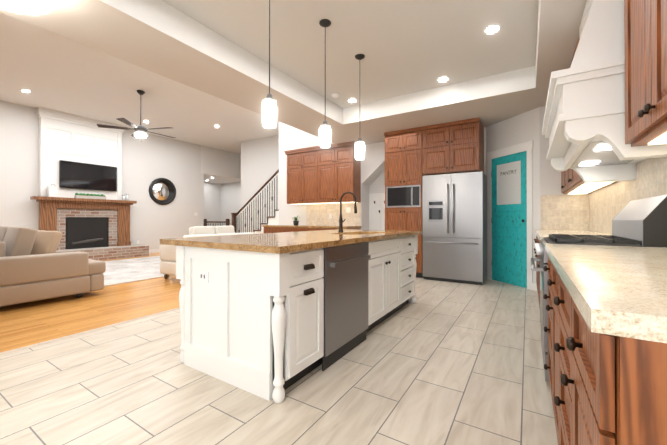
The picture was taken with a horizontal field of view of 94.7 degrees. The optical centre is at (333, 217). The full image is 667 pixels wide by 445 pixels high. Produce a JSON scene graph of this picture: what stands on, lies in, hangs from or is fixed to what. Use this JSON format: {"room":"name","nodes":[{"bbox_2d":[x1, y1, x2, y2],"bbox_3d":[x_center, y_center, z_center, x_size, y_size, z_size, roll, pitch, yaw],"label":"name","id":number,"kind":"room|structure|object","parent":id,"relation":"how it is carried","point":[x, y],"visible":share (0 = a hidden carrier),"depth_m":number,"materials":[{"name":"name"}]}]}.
{"room":"living room and kitchen","nodes":[
{"label":"living room and kitchen","id":0,"kind":"room"},
{"bbox_2d":[0,252,180,352],"bbox_3d":[-4.866,1.127,7.102,8.700,0.050,12.250,0,0,32],"label":"floor","id":1,"kind":"structure","parent":0,"point":[29,323],"depth_m":3.59,"materials":[{"name":"orange wood"}]},
{"bbox_2d":[0,226,105,306],"bbox_3d":[-4.483,0.605,4.462,2.270,0.968,1.190,0,0,32],"label":"sofa","id":2,"kind":"object","parent":1,"relation":"on","point":[34,266],"visible":1,"depth_m":3.86,"materials":[{"name":"beige fabric"}]},
{"bbox_2d":[30,107,148,260],"bbox_3d":[-6.323,-0.767,8.144,0.728,3.748,2.400,0,0,32],"label":"fireplace","id":3,"kind":"object","parent":1,"relation":"on","point":[97,229],"visible":0.92,"depth_m":8.03,"materials":[{"name":"white paint"}]},
{"bbox_2d":[47,184,58,196],"bbox_3d":[-6.851,-0.653,7.507,0.120,0.313,0.200,0,0,32],"label":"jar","id":4,"kind":"object","parent":3,"relation":"on","point":[52,191],"visible":0.92,"depth_m":7.46,"materials":[{"name":"white"}]},
{"bbox_2d":[59,160,116,191],"bbox_3d":[-6.503,-1.087,8.201,0.065,0.690,1.260,0,0,32],"label":"tv","id":5,"kind":"object","parent":3,"relation":"attached to","point":[78,175],"visible":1,"depth_m":8.13,"materials":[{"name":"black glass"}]},
{"bbox_2d":[74,193,105,198],"bbox_3d":[-6.437,-0.567,8.162,0.120,0.146,0.670,0,0,32],"label":"planter","id":6,"kind":"object","parent":3,"relation":"on","point":[89,196],"visible":1,"depth_m":8.10,"materials":[{"name":"grey ceramic"}]},
{"bbox_2d":[122,194,128,200],"bbox_3d":[-5.988,-0.580,8.854,0.080,0.180,0.176,0,0,32],"label":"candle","id":7,"kind":"object","parent":3,"relation":"on","point":[127,197],"visible":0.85,"depth_m":8.86,"materials":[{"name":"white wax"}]},
{"bbox_2d":[102,256,172,285],"bbox_3d":[-4.300,1.095,6.893,3.280,0.012,3.000,0,0,32],"label":"living room rug","id":8,"kind":"object","parent":1,"relation":"on","point":[122,271],"visible":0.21,"depth_m":6.32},
{"bbox_2d":[149,249,159,252],"bbox_3d":[-5.393,1.063,10.280,0.014,0.110,2.120,0,0,32],"label":"baseboard","id":9,"kind":"structure","parent":1,"relation":"on","point":[153,250],"depth_m":9.78,"materials":[{"name":"white wood"}]},
{"bbox_2d":[160,226,256,278],"bbox_3d":[-2.321,0.625,5.805,1.010,0.941,1.430,0,0,32],"label":"sofa","id":10,"kind":"object","parent":1,"relation":"on","point":[168,260],"visible":0.35,"depth_m":5.38,"materials":[{"name":"white fabric"}]},
{"bbox_2d":[204,219,229,225],"bbox_3d":[-4.643,0.587,12.139,1.500,1.080,0.100,0,0,32],"label":"rail","id":11,"kind":"object","parent":1,"relation":"on","point":[227,221],"visible":0.42,"depth_m":12.04,"materials":[{"name":"brown wood"}]},
{"bbox_2d":[231,169,278,233],"bbox_3d":[-1.186,-0.753,8.799,3.942,3.728,1.058,0,0,32],"label":"stairs","id":12,"kind":"structure","parent":1,"relation":"on","point":[274,220],"depth_m":8.79,"materials":[{"name":"white paint"}]},
{"bbox_2d":[0,100,203,249],"bbox_3d":[-8.291,-0.769,7.773,2.200,3.750,9.710,0,0,32],"label":"wall","id":13,"kind":"structure","parent":0,"point":[148,160],"depth_m":9.37,"materials":[{"name":"white paint"}]},
{"bbox_2d":[149,178,175,204],"bbox_3d":[-5.548,-0.853,10.009,0.045,0.880,0.880,0,0,32],"label":"round mirror","id":14,"kind":"object","parent":13,"relation":"attached to","point":[162,191],"visible":1,"depth_m":10.00,"materials":[{"name":"black mirror"}]},
{"bbox_2d":[204,183,219,225],"bbox_3d":[-6.070,-0.236,13.459,0.120,2.740,2.520,0,0,32],"label":"wall","id":15,"kind":"structure","parent":0,"point":[211,190],"depth_m":14.14,"materials":[{"name":"white paint"}]},
{"bbox_2d":[220,182,239,232],"bbox_3d":[-3.698,-0.741,13.547,4.040,3.750,0.120,0,0,32],"label":"wall","id":16,"kind":"structure","parent":0,"point":[229,192],"depth_m":14.13,"materials":[{"name":"white paint"}]},
{"bbox_2d":[240,135,278,232],"bbox_3d":[-0.553,-0.763,9.100,6.268,3.750,0.120,0,0,32],"label":"wall","id":17,"kind":"structure","parent":0,"point":[259,168],"depth_m":10.27,"materials":[{"name":"white paint"}]},
{"bbox_2d":[0,277,557,444],"bbox_3d":[0.127,1.105,2.736,4.405,0.050,10.200,0,0,32],"label":"floor","id":18,"kind":"structure","parent":0,"point":[444,363],"depth_m":1.93,"materials":[{"name":"beige tile"}]},
{"bbox_2d":[0,307,179,354],"bbox_3d":[-1.179,1.090,4.732,0.065,0.001,5.500,0,0,32],"label":"threshold strip","id":19,"kind":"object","parent":18,"relation":"on","point":[41,343],"depth_m":2.86,"materials":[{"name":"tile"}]},
{"bbox_2d":[175,233,421,403],"bbox_3d":[-0.028,0.645,3.108,1.074,0.876,2.600,0,0,32],"label":"kitchen island","id":20,"kind":"object","parent":18,"relation":"on","point":[270,316],"depth_m":2.09,"materials":[{"name":"white wood"}]},
{"bbox_2d":[160,229,421,252],"bbox_3d":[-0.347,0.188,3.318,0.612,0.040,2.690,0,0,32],"label":"island countertop","id":21,"kind":"structure","parent":20,"relation":"on","point":[192,242],"depth_m":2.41,"materials":[{"name":"beige stone"}]},
{"bbox_2d":[338,192,356,231],"bbox_3d":[0.181,-0.065,3.543,0.242,0.466,0.133,0,0,32],"label":"faucet","id":22,"kind":"object","parent":21,"relation":"on","point":[341,220],"visible":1,"depth_m":3.54,"materials":[{"name":"brown metal"}]},
{"bbox_2d":[384,126,423,277],"bbox_3d":[1.449,-0.261,5.952,0.716,2.716,0.638,0,0,32],"label":"tall cabinet","id":23,"kind":"object","parent":18,"relation":"on","point":[413,156],"depth_m":5.66,"materials":[{"name":"brown wood"}]},
{"bbox_2d":[422,171,486,284],"bbox_3d":[2.131,0.176,5.421,0.964,1.835,0.666,0,0,32],"label":"refrigerator","id":24,"kind":"object","parent":18,"relation":"on","point":[455,227],"visible":1,"depth_m":5.17,"materials":[{"name":"silver metal"}]},
{"bbox_2d":[531,195,666,381],"bbox_3d":[1.765,0.477,2.106,0.694,1.200,0.754,0,0,32],"label":"range","id":25,"kind":"object","parent":18,"relation":"on","point":[641,223],"visible":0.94,"depth_m":1.93,"materials":[{"name":"silver metal"}]},
{"bbox_2d":[534,157,666,444],"bbox_3d":[1.971,0.332,2.370,0.648,1.492,4.766,0,0,32],"label":"base cabinet","id":26,"kind":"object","parent":18,"relation":"on","point":[606,329],"depth_m":0.74,"materials":[{"name":"brown wood"}]},
{"bbox_2d":[0,0,586,183],"bbox_3d":[-3.003,-2.189,5.942,13.105,1.130,12.250,0,0,32],"label":"ceiling","id":27,"kind":"structure","parent":0,"point":[412,51],"depth_m":3.84,"materials":[{"name":"grey paint"}]},
{"bbox_2d":[0,0,51,13],"bbox_3d":[-2.190,-1.565,1.989,0.540,0.155,0.540,0,0,32],"label":"drum ceiling light","id":28,"kind":"object","parent":27,"relation":"attached to","point":[32,6],"visible":1,"depth_m":2.17,"materials":[{"name":"white"}]},
{"bbox_2d":[97,90,174,141],"bbox_3d":[-4.026,-2.115,6.492,1.450,1.069,1.394,0,0,32],"label":"ceiling fan","id":29,"kind":"object","parent":27,"relation":"hanging from","point":[141,130],"visible":1,"depth_m":6.36,"materials":[{"name":"black"}]},
{"bbox_2d":[262,0,276,127],"bbox_3d":[-0.493,-1.310,2.371,0.120,1.222,0.120,0,0,32],"label":"pendant light","id":30,"kind":"object","parent":27,"relation":"hanging from","point":[269,113],"visible":1,"depth_m":2.33,"materials":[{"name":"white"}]},
{"bbox_2d":[319,19,330,147],"bbox_3d":[-0.082,-1.306,3.022,0.120,1.222,0.120,0,0,32],"label":"pendant light","id":31,"kind":"object","parent":27,"relation":"hanging from","point":[325,135],"visible":0.98,"depth_m":2.99,"materials":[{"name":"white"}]},
{"bbox_2d":[332,93,339,97],"bbox_3d":[0.034,-1.891,4.761,0.130,0.036,0.127,0,0,32],"label":"smoke detector","id":32,"kind":"object","parent":27,"relation":"attached to","point":[335,95],"visible":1,"depth_m":4.72,"materials":[{"name":"white plastic"}]},
{"bbox_2d":[347,98,356,102],"bbox_3d":[0.305,-1.903,5.004,0.170,0.009,0.166,0,0,32],"label":"recessed light","id":33,"kind":"object","parent":27,"relation":"in","point":[352,100],"depth_m":4.99,"materials":[{"name":"white"}]},
{"bbox_2d":[355,54,364,159],"bbox_3d":[0.313,-1.303,3.647,0.120,1.222,0.120,0,0,32],"label":"pendant light","id":34,"kind":"object","parent":27,"relation":"hanging from","point":[359,150],"visible":1,"depth_m":3.61,"materials":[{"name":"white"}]},
{"bbox_2d":[437,76,449,81],"bbox_3d":[1.514,-1.907,4.240,0.170,0.009,0.166,0,0,32],"label":"recessed light","id":35,"kind":"object","parent":27,"relation":"in","point":[445,78],"depth_m":4.24,"materials":[{"name":"white"}]},
{"bbox_2d":[483,24,501,33],"bbox_3d":[1.614,-1.913,3.125,0.170,0.009,0.166,0,0,32],"label":"recessed light","id":36,"kind":"object","parent":27,"relation":"in","point":[492,29],"depth_m":3.12,"materials":[{"name":"white"}]},
{"bbox_2d":[262,202,361,232],"bbox_3d":[-0.568,0.384,7.205,2.400,1.438,0.668,0,0,32],"label":"countertop","id":37,"kind":"structure","parent":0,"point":[322,216],"depth_m":7.21,"materials":[{"name":"beige stone"}]},
{"bbox_2d":[293,216,299,224],"bbox_3d":[-0.921,0.063,7.523,0.296,0.250,0.288,0,0,32],"label":"plant pot","id":38,"kind":"object","parent":37,"relation":"on","point":[295,222],"visible":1,"depth_m":7.48,"materials":[{"name":"black"}]},
{"bbox_2d":[279,122,485,229],"bbox_3d":[1.408,-0.775,6.673,6.435,3.750,0.530,0,0,32],"label":"wall","id":39,"kind":"structure","parent":0,"point":[291,138],"depth_m":7.14,"materials":[{"name":"white paint"}]},
{"bbox_2d":[284,146,319,204],"bbox_3d":[-0.637,-0.986,7.438,0.990,1.300,0.358,0,0,32],"label":"upper cabinet","id":40,"kind":"object","parent":39,"relation":"attached to","point":[303,165],"depth_m":7.27,"materials":[{"name":"brown wood"}]},
{"bbox_2d":[320,141,359,203],"bbox_3d":[0.093,-0.989,6.976,0.990,1.300,0.358,0,0,32],"label":"upper cabinet","id":41,"kind":"object","parent":39,"relation":"attached to","point":[331,174],"depth_m":6.77,"materials":[{"name":"brown wood"}]},
{"bbox_2d":[424,118,483,175],"bbox_3d":[2.145,-1.196,5.516,0.931,0.850,0.638,0,0,32],"label":"upper cabinet","id":42,"kind":"object","parent":39,"relation":"attached to","point":[458,146],"depth_m":5.23,"materials":[{"name":"brown wood"}]},
{"bbox_2d":[486,106,589,287],"bbox_3d":[3.153,-0.269,4.897,1.350,2.720,0.755,0,0,32],"label":"wall","id":43,"kind":"structure","parent":0,"point":[527,126],"depth_m":4.61,"materials":[{"name":"white paint"}]},
{"bbox_2d":[486,140,533,289],"bbox_3d":[2.859,-0.033,5.046,0.041,2.250,0.920,0,0,-16],"label":"pantry door","id":44,"kind":"structure","parent":43,"relation":"in","point":[510,225],"depth_m":4.99,"materials":[{"name":"teal wood"}]},
{"bbox_2d":[532,283,536,290],"bbox_3d":[3.012,1.034,4.572,0.013,0.110,0.116,0,0,-16],"label":"baseboard","id":45,"kind":"structure","parent":43,"relation":"attached to","point":[534,286],"depth_m":4.59,"materials":[{"name":"white wood"}]},
{"bbox_3d":[1.938,-0.286,1.598,0.120,2.720,10.200,0,0,32],"label":"wall","id":46,"kind":"structure","parent":0,"visible":0},
{"bbox_2d":[561,171,591,193],"bbox_3d":[3.149,-0.981,3.932,0.318,1.296,0.878,0,0,32],"label":"upper cabinet","id":47,"kind":"object","parent":46,"relation":"attached to","point":[563,172],"depth_m":4.14,"materials":[{"name":"brown wood"}]},
{"bbox_2d":[565,60,610,191],"bbox_3d":[2.730,-0.985,3.270,0.318,1.296,0.941,0,0,32],"label":"upper cabinet","id":48,"kind":"object","parent":46,"relation":"attached to","point":[572,181],"depth_m":3.47,"materials":[{"name":"brown wood"}]},
{"bbox_2d":[573,36,618,183],"bbox_3d":[2.421,-0.987,2.780,0.318,1.296,0.470,0,0,32],"label":"upper cabinet","id":49,"kind":"object","parent":46,"relation":"attached to","point":[577,179],"depth_m":2.98,"materials":[{"name":"brown wood"}]},
{"bbox_2d":[542,0,666,182],"bbox_3d":[1.808,-0.968,2.086,0.613,1.340,1.350,0,0,32],"label":"range hood","id":50,"kind":"object","parent":46,"relation":"attached to","point":[583,129],"visible":0.81,"depth_m":1.63,"materials":[{"name":"white"}]},
{"bbox_2d":[624,0,666,146],"bbox_3d":[1.348,-0.996,1.081,0.318,1.296,0.836,0,0,32],"label":"upper cabinet","id":51,"kind":"object","parent":46,"relation":"attached to","point":[645,35],"visible":1,"depth_m":1.22,"materials":[{"name":"brown wood"}]}
]}

